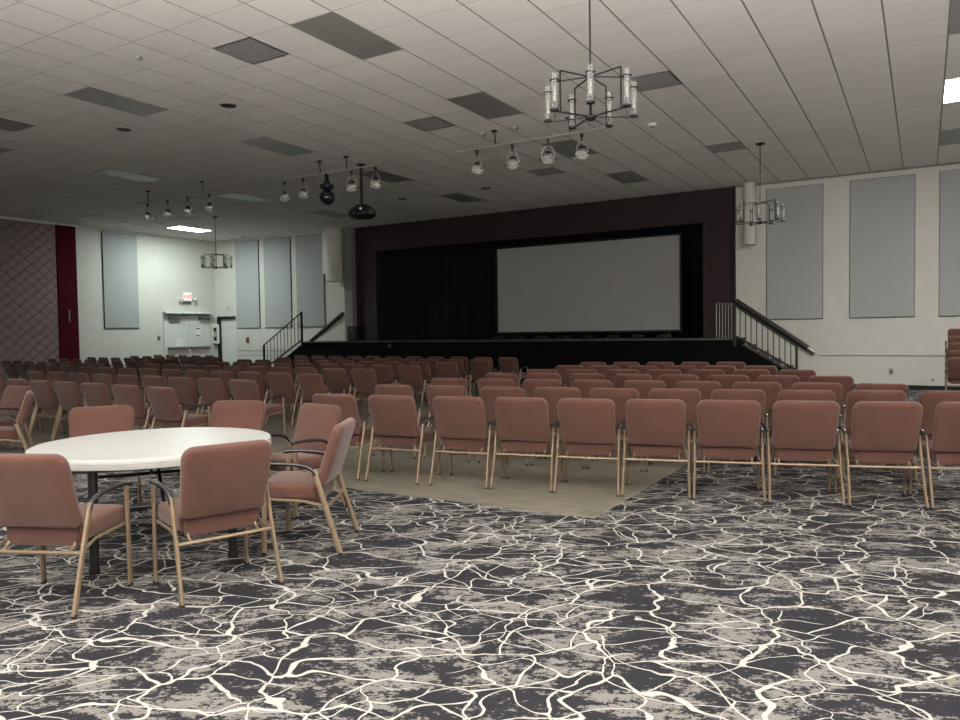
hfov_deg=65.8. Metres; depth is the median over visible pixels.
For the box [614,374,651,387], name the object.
armchair
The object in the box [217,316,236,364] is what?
door
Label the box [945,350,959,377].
armchair
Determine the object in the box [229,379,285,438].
armchair
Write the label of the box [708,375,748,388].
armchair
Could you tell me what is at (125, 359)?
armchair
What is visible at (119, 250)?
acoustic panel
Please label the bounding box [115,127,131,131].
ceiling speaker
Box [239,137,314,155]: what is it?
recessed light
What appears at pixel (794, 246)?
acoustic panel
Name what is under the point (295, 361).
armchair
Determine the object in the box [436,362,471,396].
armchair
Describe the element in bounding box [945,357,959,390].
armchair
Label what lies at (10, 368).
armchair
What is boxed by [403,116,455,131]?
ceiling vent
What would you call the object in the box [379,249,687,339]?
wall
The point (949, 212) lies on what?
acoustic panel
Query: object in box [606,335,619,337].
floor light
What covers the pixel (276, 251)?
acoustic panel
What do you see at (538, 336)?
floor light
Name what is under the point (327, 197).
globe light
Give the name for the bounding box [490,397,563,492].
armchair
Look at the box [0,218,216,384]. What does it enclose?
wall
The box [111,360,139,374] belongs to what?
armchair
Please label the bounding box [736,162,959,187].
trim
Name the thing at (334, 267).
duct
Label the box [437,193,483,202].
recessed light
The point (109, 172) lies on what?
recessed light
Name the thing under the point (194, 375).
armchair
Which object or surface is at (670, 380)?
armchair
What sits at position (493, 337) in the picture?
floor light
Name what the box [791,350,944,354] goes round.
trim
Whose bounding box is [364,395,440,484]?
armchair
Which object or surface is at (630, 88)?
chandelier
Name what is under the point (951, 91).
recessed light
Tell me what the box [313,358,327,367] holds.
armchair
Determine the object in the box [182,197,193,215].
spotlight
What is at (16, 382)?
armchair
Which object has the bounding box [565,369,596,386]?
armchair
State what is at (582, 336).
floor light
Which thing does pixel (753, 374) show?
armchair
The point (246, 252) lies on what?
acoustic panel
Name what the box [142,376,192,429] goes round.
armchair
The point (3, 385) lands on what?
armchair
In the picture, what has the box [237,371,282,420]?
armchair
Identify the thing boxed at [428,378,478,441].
armchair
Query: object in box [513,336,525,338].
floor light
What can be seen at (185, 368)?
armchair
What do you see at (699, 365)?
armchair
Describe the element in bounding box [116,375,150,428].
armchair
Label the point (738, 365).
armchair
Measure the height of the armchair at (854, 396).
0.888 m
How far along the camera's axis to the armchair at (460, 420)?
7.25 m
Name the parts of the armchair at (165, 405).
leg, backrest, seat frame, leg, seat, armrest, leg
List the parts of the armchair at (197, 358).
backrest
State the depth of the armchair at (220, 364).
18.01 m
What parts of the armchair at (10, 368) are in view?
backrest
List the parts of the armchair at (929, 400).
leg, backrest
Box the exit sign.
[179,292,197,303]
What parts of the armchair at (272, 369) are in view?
backrest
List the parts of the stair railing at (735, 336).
newel post, rail, rail, newel post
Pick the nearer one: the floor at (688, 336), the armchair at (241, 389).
the armchair at (241, 389)
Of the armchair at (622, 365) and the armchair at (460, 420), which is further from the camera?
the armchair at (622, 365)
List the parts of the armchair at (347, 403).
backrest, leg, seat, leg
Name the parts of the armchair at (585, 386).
backrest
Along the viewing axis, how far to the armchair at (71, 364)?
19.15 m
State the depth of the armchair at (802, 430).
6.33 m
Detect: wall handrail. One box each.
[309,311,343,340]
[734,299,815,354]
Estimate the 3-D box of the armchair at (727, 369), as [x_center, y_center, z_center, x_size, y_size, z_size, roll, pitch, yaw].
[4.144,0.526,12.826,0.616,0.888,0.608,0,2,19]
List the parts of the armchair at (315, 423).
armrest, leg, leg, seat, seat frame, armrest, backrest, leg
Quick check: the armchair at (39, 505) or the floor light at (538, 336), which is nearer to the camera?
the armchair at (39, 505)
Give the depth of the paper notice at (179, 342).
28.04 m
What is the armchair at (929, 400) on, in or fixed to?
on the floor at (725, 603)
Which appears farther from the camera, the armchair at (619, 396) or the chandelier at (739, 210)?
the chandelier at (739, 210)
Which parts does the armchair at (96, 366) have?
backrest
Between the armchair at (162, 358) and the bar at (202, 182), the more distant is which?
the armchair at (162, 358)
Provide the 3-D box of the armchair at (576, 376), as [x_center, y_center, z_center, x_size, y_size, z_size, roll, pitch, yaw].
[1.661,0.629,10.995,0.616,0.888,0.608,0,2,23]
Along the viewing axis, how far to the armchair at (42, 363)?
20.13 m
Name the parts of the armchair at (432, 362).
backrest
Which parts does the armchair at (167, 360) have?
backrest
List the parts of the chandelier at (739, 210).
down rod, arm, arm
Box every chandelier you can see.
[201,216,232,268]
[543,0,638,129]
[736,142,785,225]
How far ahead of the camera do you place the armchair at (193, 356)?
24.59 m
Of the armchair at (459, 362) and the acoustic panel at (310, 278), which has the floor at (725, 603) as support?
the armchair at (459, 362)
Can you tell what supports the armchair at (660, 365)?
on the floor at (725, 603)
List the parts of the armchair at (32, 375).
backrest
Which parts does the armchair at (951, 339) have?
backrest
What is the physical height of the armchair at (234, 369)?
0.888 m
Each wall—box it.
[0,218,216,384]
[213,233,344,366]
[343,227,356,340]
[355,164,959,385]
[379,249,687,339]
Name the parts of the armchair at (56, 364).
backrest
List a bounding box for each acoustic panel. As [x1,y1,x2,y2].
[101,231,138,327]
[235,240,260,328]
[263,237,292,327]
[295,234,325,326]
[766,184,822,319]
[849,174,915,317]
[939,169,959,316]
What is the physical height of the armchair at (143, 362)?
0.888 m
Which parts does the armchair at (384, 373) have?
backrest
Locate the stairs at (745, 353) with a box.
[733,342,793,372]
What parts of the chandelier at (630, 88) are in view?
arm, arm, arm, down rod, arm, arm, arm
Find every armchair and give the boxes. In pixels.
[0,378,38,428]
[0,385,34,450]
[0,390,33,450]
[0,453,132,618]
[2,360,10,381]
[4,363,21,385]
[7,379,61,436]
[13,361,21,377]
[17,363,45,382]
[25,361,34,370]
[27,371,56,415]
[29,380,84,439]
[30,364,48,380]
[37,361,46,375]
[44,364,57,372]
[46,372,67,418]
[48,359,57,363]
[50,362,79,372]
[52,381,87,440]
[59,365,72,381]
[60,359,69,364]
[63,362,78,372]
[67,373,89,421]
[68,405,141,511]
[72,359,81,372]
[77,362,89,367]
[79,367,96,382]
[80,383,141,429]
[84,359,94,366]
[92,363,117,373]
[92,374,116,404]
[97,360,112,367]
[98,367,117,384]
[99,357,112,366]
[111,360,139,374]
[112,384,159,428]
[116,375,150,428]
[118,368,144,392]
[124,358,139,367]
[126,360,141,380]
[130,356,138,366]
[137,358,147,367]
[140,368,159,394]
[141,360,152,368]
[142,356,151,360]
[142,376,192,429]
[144,364,162,376]
[146,386,211,428]
[149,439,283,607]
[151,358,162,369]
[155,356,165,364]
[162,369,204,413]
[163,364,198,398]
[165,358,184,376]
[168,356,180,368]
[168,377,207,413]
[180,359,192,376]
[182,357,195,364]
[182,365,199,376]
[185,370,207,411]
[191,355,200,363]
[195,361,210,369]
[196,357,211,364]
[197,378,232,426]
[202,365,220,377]
[205,355,214,364]
[210,400,269,477]
[211,357,232,365]
[211,371,233,413]
[214,361,229,370]
[223,366,242,378]
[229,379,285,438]
[232,362,249,371]
[237,359,252,365]
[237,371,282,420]
[246,366,285,407]
[253,362,270,372]
[255,359,271,366]
[261,417,359,555]
[265,372,305,426]
[270,367,300,412]
[270,403,345,518]
[274,360,295,378]
[274,363,297,384]
[276,357,295,373]
[294,357,309,360]
[294,360,310,368]
[295,367,329,411]
[295,373,345,427]
[296,363,325,385]
[311,355,324,363]
[312,394,384,480]
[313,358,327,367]
[314,360,331,373]
[319,363,355,397]
[322,368,364,413]
[328,356,342,363]
[332,358,347,363]
[336,361,354,368]
[344,364,366,406]
[347,356,361,360]
[351,369,394,414]
[352,358,368,363]
[359,361,377,368]
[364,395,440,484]
[366,356,380,360]
[368,364,400,407]
[372,384,434,458]
[374,358,390,363]
[383,361,417,399]
[386,356,400,360]
[396,359,414,394]
[398,365,436,405]
[406,356,422,361]
[409,362,437,399]
[418,359,437,395]
[423,385,486,461]
[427,357,444,361]
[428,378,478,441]
[429,396,503,488]
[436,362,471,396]
[444,359,475,395]
[450,357,471,391]
[468,360,501,396]
[472,357,499,391]
[477,378,514,398]
[477,386,541,465]
[485,373,518,386]
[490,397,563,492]
[498,357,528,386]
[522,379,563,448]
[526,369,565,386]
[527,373,560,381]
[530,387,593,468]
[553,398,625,496]
[555,365,583,386]
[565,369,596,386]
[570,373,605,386]
[572,380,622,450]
[580,362,606,368]
[586,388,648,471]
[590,365,618,374]
[605,369,638,387]
[613,362,639,368]
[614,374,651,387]
[620,380,665,450]
[621,399,691,499]
[627,365,656,373]
[645,388,706,473]
[646,362,673,368]
[647,369,680,380]
[659,374,698,388]
[665,365,695,373]
[676,381,721,399]
[681,362,709,368]
[688,369,723,380]
[692,400,766,502]
[703,365,735,374]
[707,389,767,476]
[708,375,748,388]
[716,362,745,369]
[732,369,772,428]
[733,382,781,430]
[743,366,776,374]
[757,375,799,389]
[761,400,845,505]
[769,390,839,479]
[777,370,815,381]
[792,382,845,462]
[808,376,853,404]
[832,390,908,481]
[834,401,928,509]
[850,383,913,465]
[898,391,959,481]
[908,402,959,509]
[944,328,959,370]
[944,336,959,377]
[945,343,959,370]
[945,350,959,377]
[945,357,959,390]
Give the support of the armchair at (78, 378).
on the floor at (725, 603)
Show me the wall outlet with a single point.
(891, 370)
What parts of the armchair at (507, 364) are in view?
backrest, seat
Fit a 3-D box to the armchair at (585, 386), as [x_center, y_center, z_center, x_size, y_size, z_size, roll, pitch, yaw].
[1.517,0.682,9.603,0.616,0.888,0.608,0,2,23]
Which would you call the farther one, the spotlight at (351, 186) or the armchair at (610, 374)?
the spotlight at (351, 186)
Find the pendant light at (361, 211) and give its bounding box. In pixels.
[347,163,376,219]
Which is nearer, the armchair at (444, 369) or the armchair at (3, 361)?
the armchair at (444, 369)
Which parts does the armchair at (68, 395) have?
leg, backrest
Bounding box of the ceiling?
[0,0,959,240]
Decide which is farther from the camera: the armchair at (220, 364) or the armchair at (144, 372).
the armchair at (220, 364)
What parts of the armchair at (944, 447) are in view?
leg, seat frame, armrest, seat, leg, backrest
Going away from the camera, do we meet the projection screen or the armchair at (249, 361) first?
the armchair at (249, 361)
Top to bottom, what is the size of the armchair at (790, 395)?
0.888 m
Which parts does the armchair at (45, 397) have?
leg, backrest, leg, leg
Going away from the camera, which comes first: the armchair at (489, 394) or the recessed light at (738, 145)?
the armchair at (489, 394)
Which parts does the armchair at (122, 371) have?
backrest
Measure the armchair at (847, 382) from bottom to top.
0.888 m
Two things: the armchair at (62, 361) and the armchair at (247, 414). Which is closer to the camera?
the armchair at (247, 414)
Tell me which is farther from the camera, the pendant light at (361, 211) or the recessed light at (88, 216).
the recessed light at (88, 216)
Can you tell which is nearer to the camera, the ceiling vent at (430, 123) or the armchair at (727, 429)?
the armchair at (727, 429)
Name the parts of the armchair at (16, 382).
backrest, leg, leg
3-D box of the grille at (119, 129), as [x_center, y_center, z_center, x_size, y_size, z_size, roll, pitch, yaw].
[-6.410,-4.151,13.361,0.244,0.011,0.244,0,2,31]
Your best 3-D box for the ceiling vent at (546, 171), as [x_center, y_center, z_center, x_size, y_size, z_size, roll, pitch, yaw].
[1.550,-4.417,17.433,0.685,0.009,0.685,0,2,31]
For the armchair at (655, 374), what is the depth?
11.59 m
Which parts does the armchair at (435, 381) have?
backrest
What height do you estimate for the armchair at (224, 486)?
0.888 m
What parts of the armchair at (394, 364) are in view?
backrest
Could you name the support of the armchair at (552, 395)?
on the floor at (725, 603)
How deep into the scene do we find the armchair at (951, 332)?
14.85 m
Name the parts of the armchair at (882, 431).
leg, armrest, leg, seat, seat frame, backrest, leg, leg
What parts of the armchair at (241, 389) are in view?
backrest, seat, armrest, leg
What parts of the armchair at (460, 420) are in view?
leg, leg, backrest, seat frame, seat, leg, leg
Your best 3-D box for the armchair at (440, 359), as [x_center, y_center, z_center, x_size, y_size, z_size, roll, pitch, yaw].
[-1.019,0.345,19.686,0.616,0.888,0.608,0,2,30]
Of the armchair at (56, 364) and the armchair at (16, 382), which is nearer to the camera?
the armchair at (16, 382)
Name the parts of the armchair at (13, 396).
seat, leg, armrest, backrest, leg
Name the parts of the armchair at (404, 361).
backrest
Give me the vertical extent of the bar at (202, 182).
0.297 m
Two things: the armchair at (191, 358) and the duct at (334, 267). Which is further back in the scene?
the duct at (334, 267)
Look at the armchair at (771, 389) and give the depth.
8.54 m
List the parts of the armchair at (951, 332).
backrest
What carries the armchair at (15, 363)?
on the floor at (725, 603)
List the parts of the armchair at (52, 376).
backrest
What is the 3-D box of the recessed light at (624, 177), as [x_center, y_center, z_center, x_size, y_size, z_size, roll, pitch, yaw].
[3.605,-4.475,18.200,0.685,0.008,1.371,0,2,31]
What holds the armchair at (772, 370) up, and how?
on the floor at (725, 603)
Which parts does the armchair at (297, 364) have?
backrest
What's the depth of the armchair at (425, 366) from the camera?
15.99 m
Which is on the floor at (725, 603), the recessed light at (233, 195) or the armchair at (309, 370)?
the armchair at (309, 370)
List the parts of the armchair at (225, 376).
backrest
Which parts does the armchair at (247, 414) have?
backrest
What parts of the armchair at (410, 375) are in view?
backrest, leg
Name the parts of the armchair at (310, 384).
backrest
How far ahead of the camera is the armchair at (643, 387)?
9.08 m
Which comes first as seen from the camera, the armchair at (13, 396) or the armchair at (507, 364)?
the armchair at (13, 396)
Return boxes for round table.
[25,427,270,575]
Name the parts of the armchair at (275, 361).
backrest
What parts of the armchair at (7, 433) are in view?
seat, armrest, armrest, seat frame, leg, leg, backrest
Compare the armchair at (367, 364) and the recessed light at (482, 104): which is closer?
the recessed light at (482, 104)
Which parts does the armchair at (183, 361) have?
backrest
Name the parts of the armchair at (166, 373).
backrest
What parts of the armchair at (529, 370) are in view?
backrest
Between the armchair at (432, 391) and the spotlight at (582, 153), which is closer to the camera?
the armchair at (432, 391)
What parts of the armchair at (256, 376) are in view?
backrest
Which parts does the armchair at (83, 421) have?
seat, backrest, leg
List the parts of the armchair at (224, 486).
leg, armrest, leg, seat, seat frame, backrest, leg, leg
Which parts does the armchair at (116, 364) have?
backrest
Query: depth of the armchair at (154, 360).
21.58 m
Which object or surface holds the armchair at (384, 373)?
on the floor at (725, 603)
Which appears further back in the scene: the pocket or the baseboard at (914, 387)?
the pocket
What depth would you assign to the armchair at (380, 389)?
8.99 m
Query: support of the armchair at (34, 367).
on the floor at (725, 603)
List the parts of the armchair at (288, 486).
leg, leg, armrest, seat, armrest, seat frame, leg, backrest, leg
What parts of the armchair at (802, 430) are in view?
armrest, leg, seat, seat frame, backrest, leg, leg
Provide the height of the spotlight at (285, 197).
0.454 m
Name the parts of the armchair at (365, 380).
backrest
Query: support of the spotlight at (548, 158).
hanging from the bar at (600, 128)
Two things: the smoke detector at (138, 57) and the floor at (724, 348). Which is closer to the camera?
the smoke detector at (138, 57)
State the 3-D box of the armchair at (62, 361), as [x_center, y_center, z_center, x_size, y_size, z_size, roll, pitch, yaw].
[-12.362,0.398,22.589,0.616,0.888,0.608,1,3,38]
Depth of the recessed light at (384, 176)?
17.69 m
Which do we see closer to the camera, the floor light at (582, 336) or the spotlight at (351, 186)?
the spotlight at (351, 186)
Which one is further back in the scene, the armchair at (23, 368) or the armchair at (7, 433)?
the armchair at (23, 368)
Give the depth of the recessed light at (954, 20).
9.05 m
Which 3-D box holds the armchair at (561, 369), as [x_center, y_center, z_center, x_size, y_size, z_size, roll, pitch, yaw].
[1.701,0.528,13.690,0.616,0.888,0.608,0,2,19]
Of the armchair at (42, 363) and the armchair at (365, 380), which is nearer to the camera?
the armchair at (365, 380)
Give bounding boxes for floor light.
[492,336,503,338]
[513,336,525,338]
[535,335,547,338]
[558,335,570,338]
[581,335,594,338]
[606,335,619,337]
[631,334,645,337]
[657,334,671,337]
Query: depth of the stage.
21.11 m
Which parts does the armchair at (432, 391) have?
leg, backrest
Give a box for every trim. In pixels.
[0,216,212,242]
[213,231,322,242]
[238,350,293,350]
[302,338,732,342]
[703,221,729,337]
[732,186,735,303]
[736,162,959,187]
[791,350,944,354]
[819,355,944,355]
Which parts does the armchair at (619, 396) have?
backrest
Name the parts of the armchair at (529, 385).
backrest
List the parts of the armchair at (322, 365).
backrest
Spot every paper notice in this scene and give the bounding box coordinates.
[176,338,182,346]
[195,327,200,336]
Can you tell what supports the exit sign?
attached to the wall at (168, 268)
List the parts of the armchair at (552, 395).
backrest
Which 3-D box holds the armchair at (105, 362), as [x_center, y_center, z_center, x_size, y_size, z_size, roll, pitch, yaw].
[-10.501,0.423,21.200,0.616,0.888,0.608,1,3,38]
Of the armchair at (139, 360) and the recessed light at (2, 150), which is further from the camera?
the armchair at (139, 360)
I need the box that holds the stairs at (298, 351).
[287,345,302,368]
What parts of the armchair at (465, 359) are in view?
backrest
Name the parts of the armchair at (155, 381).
backrest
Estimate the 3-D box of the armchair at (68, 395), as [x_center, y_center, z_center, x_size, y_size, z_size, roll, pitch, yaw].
[-5.812,0.740,10.862,0.616,0.888,0.608,0,2,30]
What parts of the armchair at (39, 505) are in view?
backrest, leg, seat frame, leg, seat, armrest, leg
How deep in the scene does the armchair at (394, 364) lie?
16.46 m
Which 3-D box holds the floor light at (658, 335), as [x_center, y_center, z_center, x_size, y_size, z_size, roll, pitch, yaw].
[5.271,-0.685,21.191,0.400,0.110,0.148,0,2,31]
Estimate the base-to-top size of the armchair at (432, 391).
0.888 m
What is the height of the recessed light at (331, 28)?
0.008 m
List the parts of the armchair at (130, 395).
backrest, leg, seat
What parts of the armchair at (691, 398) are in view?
backrest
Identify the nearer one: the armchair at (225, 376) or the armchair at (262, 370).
the armchair at (225, 376)
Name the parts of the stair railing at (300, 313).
newel post, rail, rail, newel post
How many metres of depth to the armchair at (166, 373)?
14.07 m
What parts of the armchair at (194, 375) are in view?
backrest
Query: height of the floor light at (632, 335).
0.110 m
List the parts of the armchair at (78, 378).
backrest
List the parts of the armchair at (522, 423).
leg, leg, backrest, seat, leg, leg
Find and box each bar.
[138,181,214,203]
[277,156,386,181]
[452,117,606,152]
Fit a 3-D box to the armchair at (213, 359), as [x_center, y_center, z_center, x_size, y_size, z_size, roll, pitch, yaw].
[-7.652,0.344,22.245,0.616,0.888,0.608,1,3,38]
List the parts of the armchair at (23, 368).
backrest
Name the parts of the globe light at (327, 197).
globe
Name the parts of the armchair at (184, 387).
backrest, leg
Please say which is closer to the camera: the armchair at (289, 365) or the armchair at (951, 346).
the armchair at (951, 346)
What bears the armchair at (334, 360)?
on the floor at (725, 603)
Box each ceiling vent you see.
[0,118,33,131]
[213,37,288,64]
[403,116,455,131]
[527,167,564,175]
[630,70,682,91]
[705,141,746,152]
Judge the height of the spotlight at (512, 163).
0.454 m
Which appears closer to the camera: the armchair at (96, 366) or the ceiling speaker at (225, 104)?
the ceiling speaker at (225, 104)
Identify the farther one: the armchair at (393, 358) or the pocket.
the pocket
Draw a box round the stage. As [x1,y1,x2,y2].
[303,340,715,383]
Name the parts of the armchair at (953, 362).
leg, backrest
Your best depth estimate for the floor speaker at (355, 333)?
25.36 m
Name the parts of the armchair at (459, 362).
backrest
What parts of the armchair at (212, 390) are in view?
backrest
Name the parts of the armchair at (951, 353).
backrest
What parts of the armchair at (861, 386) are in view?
backrest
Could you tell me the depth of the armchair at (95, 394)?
10.13 m
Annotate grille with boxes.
[116,128,130,130]
[220,104,235,107]
[348,327,356,339]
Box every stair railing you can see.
[263,312,302,363]
[716,302,797,369]
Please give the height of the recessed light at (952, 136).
0.008 m
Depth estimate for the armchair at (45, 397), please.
11.09 m
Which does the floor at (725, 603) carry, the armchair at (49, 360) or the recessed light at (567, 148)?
the armchair at (49, 360)
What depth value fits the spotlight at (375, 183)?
15.21 m
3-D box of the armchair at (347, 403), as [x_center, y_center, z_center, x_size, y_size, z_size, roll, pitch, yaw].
[-1.417,0.785,7.968,0.616,0.888,0.608,0,2,23]
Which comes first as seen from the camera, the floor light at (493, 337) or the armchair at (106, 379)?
the armchair at (106, 379)
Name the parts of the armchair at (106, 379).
backrest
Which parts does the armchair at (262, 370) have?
backrest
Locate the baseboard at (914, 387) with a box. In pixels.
[854,384,959,390]
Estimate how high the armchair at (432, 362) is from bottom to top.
0.888 m
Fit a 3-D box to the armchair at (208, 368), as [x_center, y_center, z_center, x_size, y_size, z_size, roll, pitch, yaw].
[-5.619,0.543,16.104,0.616,0.888,0.608,0,2,30]
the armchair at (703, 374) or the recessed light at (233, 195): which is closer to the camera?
the armchair at (703, 374)
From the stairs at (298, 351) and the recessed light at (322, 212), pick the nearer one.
the recessed light at (322, 212)
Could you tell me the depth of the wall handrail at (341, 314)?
26.88 m
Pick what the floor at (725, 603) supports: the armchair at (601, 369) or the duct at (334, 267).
the armchair at (601, 369)
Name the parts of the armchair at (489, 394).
backrest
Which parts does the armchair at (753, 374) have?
backrest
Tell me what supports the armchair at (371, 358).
on the floor at (725, 603)
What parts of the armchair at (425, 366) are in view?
backrest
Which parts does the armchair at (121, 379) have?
backrest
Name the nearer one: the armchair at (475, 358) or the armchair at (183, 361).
the armchair at (475, 358)
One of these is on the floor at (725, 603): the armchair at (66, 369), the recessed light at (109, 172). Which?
the armchair at (66, 369)
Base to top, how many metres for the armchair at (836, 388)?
0.888 m
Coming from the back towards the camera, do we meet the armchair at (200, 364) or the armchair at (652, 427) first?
the armchair at (200, 364)
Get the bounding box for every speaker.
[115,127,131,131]
[219,102,236,107]
[322,231,325,273]
[347,326,364,340]
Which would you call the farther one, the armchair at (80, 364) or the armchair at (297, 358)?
the armchair at (297, 358)
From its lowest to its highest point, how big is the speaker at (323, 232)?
1.530 m
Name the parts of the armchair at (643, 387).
backrest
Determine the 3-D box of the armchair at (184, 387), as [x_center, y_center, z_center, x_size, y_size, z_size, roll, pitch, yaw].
[-4.470,0.693,11.620,0.616,0.888,0.608,0,2,29]
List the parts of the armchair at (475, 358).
backrest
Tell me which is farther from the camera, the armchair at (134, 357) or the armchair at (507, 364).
the armchair at (134, 357)
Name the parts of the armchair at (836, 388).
backrest, leg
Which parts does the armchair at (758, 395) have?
leg, backrest, leg, leg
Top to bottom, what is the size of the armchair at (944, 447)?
0.888 m
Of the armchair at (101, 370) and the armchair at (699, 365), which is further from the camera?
the armchair at (101, 370)
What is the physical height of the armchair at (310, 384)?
0.888 m
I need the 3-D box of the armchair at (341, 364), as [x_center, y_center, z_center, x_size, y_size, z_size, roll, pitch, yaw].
[-3.020,0.451,17.592,0.616,0.888,0.608,0,2,29]
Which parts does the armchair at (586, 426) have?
leg, leg, backrest, seat frame, seat, leg, armrest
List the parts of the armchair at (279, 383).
leg, backrest, leg, seat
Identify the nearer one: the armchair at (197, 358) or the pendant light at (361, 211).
the pendant light at (361, 211)
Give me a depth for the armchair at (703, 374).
11.37 m
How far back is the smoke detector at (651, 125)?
13.47 m
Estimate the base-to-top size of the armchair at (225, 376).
0.888 m
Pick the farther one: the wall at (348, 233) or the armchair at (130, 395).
the wall at (348, 233)
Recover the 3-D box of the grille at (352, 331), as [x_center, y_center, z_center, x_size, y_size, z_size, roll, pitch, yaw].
[-4.370,-0.908,25.349,0.380,0.440,0.015,0,2,31]
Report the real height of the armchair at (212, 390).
0.888 m
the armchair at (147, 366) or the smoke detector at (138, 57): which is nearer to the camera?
the smoke detector at (138, 57)
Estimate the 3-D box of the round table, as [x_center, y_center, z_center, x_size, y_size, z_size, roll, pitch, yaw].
[-2.370,0.964,5.446,1.663,0.738,1.634,0,2,31]
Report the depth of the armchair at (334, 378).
13.69 m
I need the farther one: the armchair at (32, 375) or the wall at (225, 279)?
the wall at (225, 279)
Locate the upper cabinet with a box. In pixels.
[212,325,219,343]
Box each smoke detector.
[135,55,140,60]
[510,126,517,130]
[647,123,656,127]
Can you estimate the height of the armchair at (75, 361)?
0.888 m
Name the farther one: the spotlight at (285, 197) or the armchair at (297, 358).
the armchair at (297, 358)
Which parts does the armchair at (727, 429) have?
leg, armrest, seat, seat frame, backrest, leg, armrest, leg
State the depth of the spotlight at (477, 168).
13.96 m
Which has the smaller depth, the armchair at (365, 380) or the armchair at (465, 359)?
the armchair at (365, 380)
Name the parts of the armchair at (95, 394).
backrest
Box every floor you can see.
[0,381,959,719]
[379,336,702,340]
[716,337,744,363]
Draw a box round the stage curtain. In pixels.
[413,224,702,338]
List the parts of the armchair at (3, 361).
backrest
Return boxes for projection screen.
[495,233,681,338]
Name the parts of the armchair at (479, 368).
backrest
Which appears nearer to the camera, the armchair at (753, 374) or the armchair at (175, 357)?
the armchair at (753, 374)
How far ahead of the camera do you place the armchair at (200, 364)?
18.45 m
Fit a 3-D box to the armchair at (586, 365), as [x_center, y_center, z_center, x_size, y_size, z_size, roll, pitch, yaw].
[2.325,0.472,14.958,0.616,0.888,0.608,0,2,18]
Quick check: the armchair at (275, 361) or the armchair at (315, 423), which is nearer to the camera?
the armchair at (315, 423)
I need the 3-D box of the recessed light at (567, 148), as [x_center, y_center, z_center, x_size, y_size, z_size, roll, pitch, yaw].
[1.849,-4.341,15.261,0.685,0.008,1.371,0,2,31]
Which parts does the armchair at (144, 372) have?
backrest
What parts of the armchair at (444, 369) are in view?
backrest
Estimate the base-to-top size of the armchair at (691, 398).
0.888 m
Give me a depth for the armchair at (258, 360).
19.03 m
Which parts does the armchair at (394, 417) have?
leg, leg, backrest, seat frame, seat, leg, armrest, leg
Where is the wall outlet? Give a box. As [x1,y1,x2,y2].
[889,368,893,374]
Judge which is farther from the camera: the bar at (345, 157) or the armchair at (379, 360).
the armchair at (379, 360)
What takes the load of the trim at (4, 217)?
attached to the wall at (168, 268)
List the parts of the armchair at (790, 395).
leg, leg, backrest, leg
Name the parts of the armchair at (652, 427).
leg, armrest, leg, backrest, seat frame, seat, leg, armrest, leg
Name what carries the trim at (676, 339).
attached to the floor at (688, 336)
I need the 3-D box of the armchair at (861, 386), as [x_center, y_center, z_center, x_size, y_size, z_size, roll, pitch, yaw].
[4.476,0.687,8.337,0.616,0.888,0.608,0,2,23]
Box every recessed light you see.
[0,147,11,152]
[63,87,168,116]
[81,215,133,221]
[92,169,163,182]
[168,226,211,231]
[216,192,271,202]
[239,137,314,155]
[289,11,402,59]
[308,210,347,217]
[355,170,412,182]
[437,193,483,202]
[446,91,522,119]
[540,139,597,157]
[604,171,649,183]
[939,128,959,145]
[942,78,959,103]
[948,0,959,34]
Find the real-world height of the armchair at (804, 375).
0.888 m
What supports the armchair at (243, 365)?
on the floor at (725, 603)
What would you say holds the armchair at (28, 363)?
on the floor at (725, 603)
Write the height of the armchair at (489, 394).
0.888 m
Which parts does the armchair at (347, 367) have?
backrest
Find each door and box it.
[162,312,214,360]
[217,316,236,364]
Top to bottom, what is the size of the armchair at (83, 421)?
0.888 m
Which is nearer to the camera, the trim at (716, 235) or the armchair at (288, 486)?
the armchair at (288, 486)
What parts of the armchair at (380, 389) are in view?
backrest, leg, seat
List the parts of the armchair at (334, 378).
backrest, seat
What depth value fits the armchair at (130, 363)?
19.98 m
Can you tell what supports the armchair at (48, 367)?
on the floor at (725, 603)
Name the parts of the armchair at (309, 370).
backrest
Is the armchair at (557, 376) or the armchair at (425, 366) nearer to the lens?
the armchair at (557, 376)
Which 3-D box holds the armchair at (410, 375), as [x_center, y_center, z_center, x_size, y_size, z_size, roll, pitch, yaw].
[-1.254,0.530,14.763,0.616,0.888,0.608,0,2,31]
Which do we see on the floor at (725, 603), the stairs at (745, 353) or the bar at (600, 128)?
the stairs at (745, 353)
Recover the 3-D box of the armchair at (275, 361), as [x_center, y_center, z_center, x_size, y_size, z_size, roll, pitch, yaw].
[-4.855,0.428,18.911,0.616,0.888,0.608,0,2,29]
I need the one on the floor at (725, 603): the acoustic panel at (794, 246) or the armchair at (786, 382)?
the armchair at (786, 382)
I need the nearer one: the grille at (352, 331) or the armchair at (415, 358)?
the armchair at (415, 358)
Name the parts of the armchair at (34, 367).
backrest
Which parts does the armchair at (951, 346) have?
backrest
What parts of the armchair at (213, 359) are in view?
backrest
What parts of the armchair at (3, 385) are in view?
backrest, leg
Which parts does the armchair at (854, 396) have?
leg, seat, backrest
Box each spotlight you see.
[143,203,152,220]
[163,200,172,217]
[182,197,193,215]
[205,193,214,211]
[279,181,289,201]
[298,178,308,198]
[345,170,358,191]
[370,167,381,188]
[471,150,483,174]
[505,144,520,169]
[539,139,556,164]
[574,133,589,159]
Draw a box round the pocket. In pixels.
[55,225,79,363]
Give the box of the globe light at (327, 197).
[319,174,334,204]
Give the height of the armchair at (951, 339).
0.888 m
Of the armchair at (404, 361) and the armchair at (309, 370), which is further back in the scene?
the armchair at (404, 361)
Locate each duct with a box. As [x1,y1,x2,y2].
[325,227,343,281]
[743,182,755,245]
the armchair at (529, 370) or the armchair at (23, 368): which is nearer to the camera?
the armchair at (529, 370)
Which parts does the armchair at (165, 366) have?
backrest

